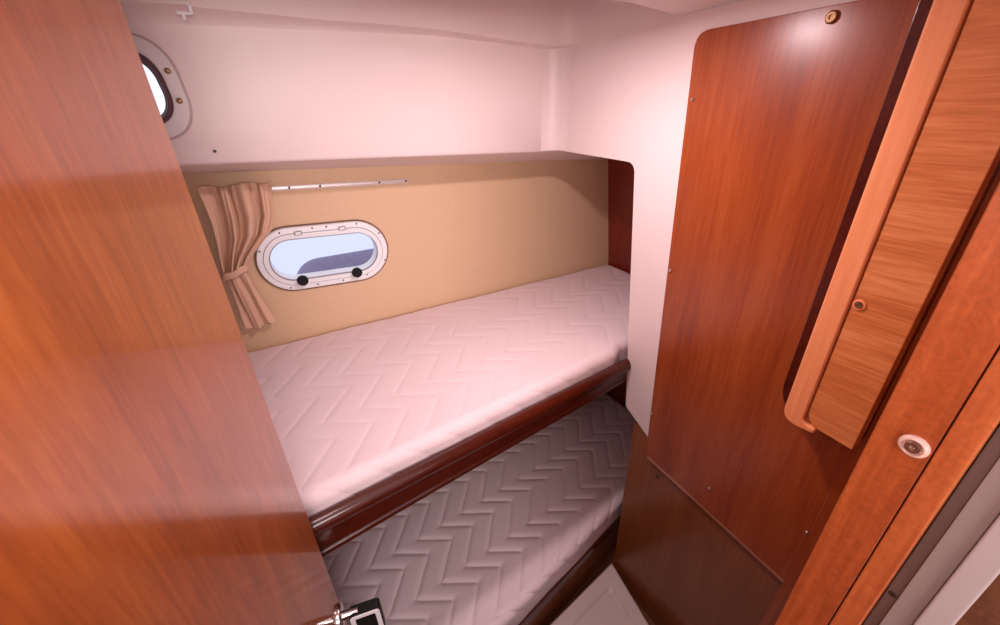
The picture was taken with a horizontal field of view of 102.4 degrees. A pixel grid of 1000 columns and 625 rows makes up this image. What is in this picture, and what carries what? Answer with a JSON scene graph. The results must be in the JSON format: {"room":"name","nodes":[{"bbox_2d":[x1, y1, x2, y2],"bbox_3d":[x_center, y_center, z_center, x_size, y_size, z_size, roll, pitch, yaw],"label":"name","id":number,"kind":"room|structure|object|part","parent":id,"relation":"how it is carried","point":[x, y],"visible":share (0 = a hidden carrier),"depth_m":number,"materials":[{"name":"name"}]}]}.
{"room":"boat cabin","nodes":[
{"label":"boat cabin","id":0,"kind":"room"},
{"bbox_2d":[120,0,588,48],"bbox_3d":[-0.492,-0.679,0.781,1.612,0.217,0.157,-15,30,-25],"label":"ceiling","id":1,"kind":"structure","parent":0,"point":[539,24],"depth_m":0.97,"materials":[{"name":"white paint"}]},
{"bbox_2d":[119,0,193,19],"bbox_3d":[-0.883,-0.514,0.653,0.642,0.032,0.014,-15,30,-25],"label":"rail","id":2,"kind":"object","parent":1,"relation":"attached to","point":[161,2],"depth_m":0.77,"materials":[{"name":"white plastic"}]},
{"bbox_2d":[127,22,606,173],"bbox_3d":[-0.234,-0.570,1.185,2.350,0.392,0.272,-15,30,-25],"label":"wall","id":3,"kind":"structure","parent":0,"point":[264,99],"depth_m":1.03,"materials":[{"name":"white paint"}]},
{"bbox_2d":[131,33,192,139],"bbox_3d":[-0.838,-0.437,0.781,0.378,0.205,0.019,-15,30,-25],"label":"window","id":4,"kind":"structure","parent":3,"relation":"in","point":[172,99],"depth_m":0.84,"materials":[{"name":"white plastic"}]},
{"bbox_3d":[-0.842,-0.437,0.787,0.301,0.124,0.004,-15,30,-25],"label":"pane","id":5,"kind":"part","parent":4,"relation":"part of","materials":[{"name":"glass"}]},
{"bbox_2d":[183,158,607,352],"bbox_3d":[-0.152,0.127,1.768,2.650,1.700,0.045,-15,30,-25],"label":"wall","id":6,"kind":"structure","parent":0,"point":[452,233],"depth_m":1.49,"materials":[{"name":"beige plastic"}]},
{"bbox_2d":[254,219,388,290],"bbox_3d":[-0.577,-0.192,1.332,0.412,0.224,0.068,-15,30,-25],"label":"window","id":7,"kind":"structure","parent":6,"relation":"in","point":[298,257],"depth_m":1.33,"materials":[{"name":"white"}]},
{"bbox_3d":[-0.640,-0.105,1.303,0.034,0.034,0.017,-15,30,-25],"label":"knob","id":8,"kind":"part","parent":7,"relation":"part of","materials":[{"name":"black plastic"}]},
{"bbox_3d":[-0.590,-0.202,1.353,0.327,0.139,0.004,-15,30,-25],"label":"pane","id":9,"kind":"part","parent":7,"relation":"part of","materials":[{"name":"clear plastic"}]},
{"bbox_3d":[-0.581,-0.195,1.338,0.362,0.174,0.052,-15,30,-25],"label":"frame","id":10,"kind":"part","parent":7,"relation":"part of","materials":[{"name":"white plastic"}]},
{"bbox_3d":[-0.491,-0.138,1.378,0.034,0.034,0.017,-15,30,-25],"label":"knob","id":11,"kind":"part","parent":7,"relation":"part of","materials":[{"name":"black plastic"}]},
{"bbox_2d":[272,179,408,190],"bbox_3d":[-0.569,-0.388,1.233,0.587,0.038,0.007,-15,30,-25],"label":"rail","id":12,"kind":"object","parent":6,"relation":"attached to","point":[393,181],"visible":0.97,"depth_m":1.26,"materials":[{"name":"metal"}]},
{"bbox_2d":[197,182,276,328],"bbox_3d":[-0.731,-0.154,1.198,0.197,0.442,0.052,-14,29,-23],"label":"curtain","id":13,"kind":"object","parent":12,"relation":"hanging from","point":[241,215],"visible":1,"depth_m":1.16,"materials":[{"name":"beige fabric"}]},
{"bbox_2d":[308,359,630,556],"bbox_3d":[-0.176,0.244,1.261,2.069,0.115,0.820,-15,30,-25],"label":"bunk bed rail","id":14,"kind":"object","parent":6,"relation":"attached to","point":[339,524],"visible":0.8,"depth_m":0.97,"materials":[{"name":"brown wood"}]},
{"bbox_2d":[248,265,630,517],"bbox_3d":[-0.177,0.190,1.253,2.046,0.099,0.789,-15,30,-25],"label":"mattress","id":15,"kind":"object","parent":14,"relation":"on","point":[352,409],"visible":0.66,"depth_m":1.18,"materials":[{"name":"white fabric"}]},
{"bbox_2d":[548,547,653,624],"bbox_3d":[0.663,1.526,0.852,2.650,0.030,3.350,-15,30,-25],"label":"floor","id":16,"kind":"structure","parent":0,"point":[609,560],"depth_m":1.65,"materials":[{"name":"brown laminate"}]},
{"bbox_2d":[518,515,620,624],"bbox_3d":[-0.100,1.043,1.554,2.068,0.248,1.019,-15,30,-25],"label":"lower berth","id":17,"kind":"object","parent":16,"relation":"on","point":[547,608],"visible":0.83,"depth_m":1.55,"materials":[{"name":"brown wood"}]},
{"bbox_2d":[322,393,635,624],"bbox_3d":[-0.095,0.884,1.476,2.046,0.100,1.000,-15,30,-25],"label":"mattress","id":18,"kind":"object","parent":17,"relation":"on","point":[485,547],"visible":0.49,"depth_m":1.50,"materials":[{"name":"white fabric"}]},
{"bbox_2d":[550,564,648,624],"bbox_3d":[0.360,1.253,1.305,0.473,0.069,0.719,-10,28,-16],"label":"step","id":19,"kind":"structure","parent":16,"relation":"on","point":[607,600],"depth_m":1.52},
{"bbox_2d":[912,515,999,624],"bbox_3d":[0.806,0.749,0.351,0.250,1.799,0.812,-15,30,-25],"label":"wall","id":20,"kind":"structure","parent":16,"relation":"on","point":[985,610],"depth_m":0.42,"materials":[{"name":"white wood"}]},
{"bbox_2d":[606,260,630,411],"bbox_3d":[0.752,0.376,1.902,0.030,1.082,0.800,-15,30,-25],"label":"wall","id":21,"kind":"structure","parent":0,"point":[618,393],"depth_m":2.12,"materials":[{"name":"red wood"}]},
{"bbox_2d":[608,158,633,268],"bbox_3d":[0.695,-0.371,1.508,0.105,0.608,0.800,-15,30,-25],"label":"wall","id":22,"kind":"structure","parent":0,"point":[620,173],"depth_m":1.78,"materials":[{"name":"red wood"}]},
{"bbox_2d":[612,0,743,15],"bbox_3d":[-0.206,-0.460,0.312,1.618,0.205,1.240,-15,30,-25],"label":"ceiling","id":23,"kind":"structure","parent":0,"point":[676,7],"depth_m":0.78,"materials":[{"name":"white paint"}]},
{"bbox_2d":[561,0,856,624],"bbox_3d":[0.582,0.233,1.028,0.045,2.130,1.489,-15,30,-25],"label":"wall","id":24,"kind":"structure","parent":0,"point":[630,70],"depth_m":1.12,"materials":[{"name":"white paint"}]},
{"bbox_2d":[647,0,918,581],"bbox_3d":[0.658,0.127,0.740,0.019,1.203,0.942,-15,30,-25],"label":"panel","id":25,"kind":"object","parent":24,"relation":"attached to","point":[783,111],"visible":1,"depth_m":0.85,"materials":[{"name":"red wood"}]},
{"bbox_2d":[783,0,999,449],"bbox_3d":[0.605,-0.105,0.623,0.068,0.735,0.143,-15,30,-25],"label":"locker","id":26,"kind":"object","parent":25,"relation":"attached to","point":[931,161],"visible":1,"depth_m":0.58,"materials":[{"name":"brown wood"}]},
{"bbox_3d":[0.557,0.536,0.654,0.356,1.924,0.052,-15,30,-25],"label":"wall","id":27,"kind":"structure","parent":0,"visible":0},
{"bbox_2d":[759,169,999,624],"bbox_3d":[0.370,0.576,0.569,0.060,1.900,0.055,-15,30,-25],"label":"door frame","id":28,"kind":"structure","parent":27,"relation":"attached to","point":[943,409],"depth_m":0.32,"materials":[{"name":"orange wood"}]},
{"bbox_2d":[888,591,896,597],"bbox_3d":[0.363,0.261,0.372,0.001,0.006,0.006,-15,30,-25],"label":"plug","id":29,"kind":"object","parent":27,"relation":"attached to","point":[892,594],"visible":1,"depth_m":0.37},
{"bbox_2d":[863,425,999,624],"bbox_3d":[0.391,0.587,0.546,0.038,1.900,0.008,-15,30,-25],"label":"trim","id":30,"kind":"structure","parent":27,"relation":"attached to","point":[990,453],"depth_m":0.33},
{"bbox_2d":[879,457,999,624],"bbox_3d":[0.394,0.592,0.535,0.044,1.900,0.015,-15,30,-25],"label":"trim","id":31,"kind":"structure","parent":27,"relation":"attached to","point":[982,508],"depth_m":0.32,"materials":[{"name":"white paint"}]},
{"bbox_2d":[913,514,999,624],"bbox_3d":[0.400,0.599,0.521,0.048,1.900,0.017,-15,30,-25],"label":"trim","id":32,"kind":"structure","parent":27,"relation":"attached to","point":[980,567],"depth_m":0.31,"materials":[{"name":"white paint"}]},
{"bbox_3d":[-0.385,0.845,0.097,0.505,1.924,0.050,-15,30,-25],"label":"wall","id":33,"kind":"structure","parent":0,"visible":0},
{"bbox_2d":[0,0,384,624],"bbox_3d":[-0.217,0.429,0.426,0.102,1.465,0.632,-10,28,-16],"label":"door","id":34,"kind":"structure","parent":33,"relation":"in","point":[146,478],"depth_m":0.30,"materials":[{"name":"brown wood"}]},
{"bbox_3d":[-0.278,0.645,0.846,0.060,0.091,0.022,-10,28,-16],"label":"bow handle","id":35,"kind":"part","parent":34,"relation":"part of","materials":[{"name":"black plastic"}]},
{"bbox_3d":[-0.274,0.651,0.835,0.058,0.089,0.002,-10,28,-16],"label":"plate","id":36,"kind":"part","parent":34,"relation":"part of","materials":[{"name":"silver metal"}]}
]}

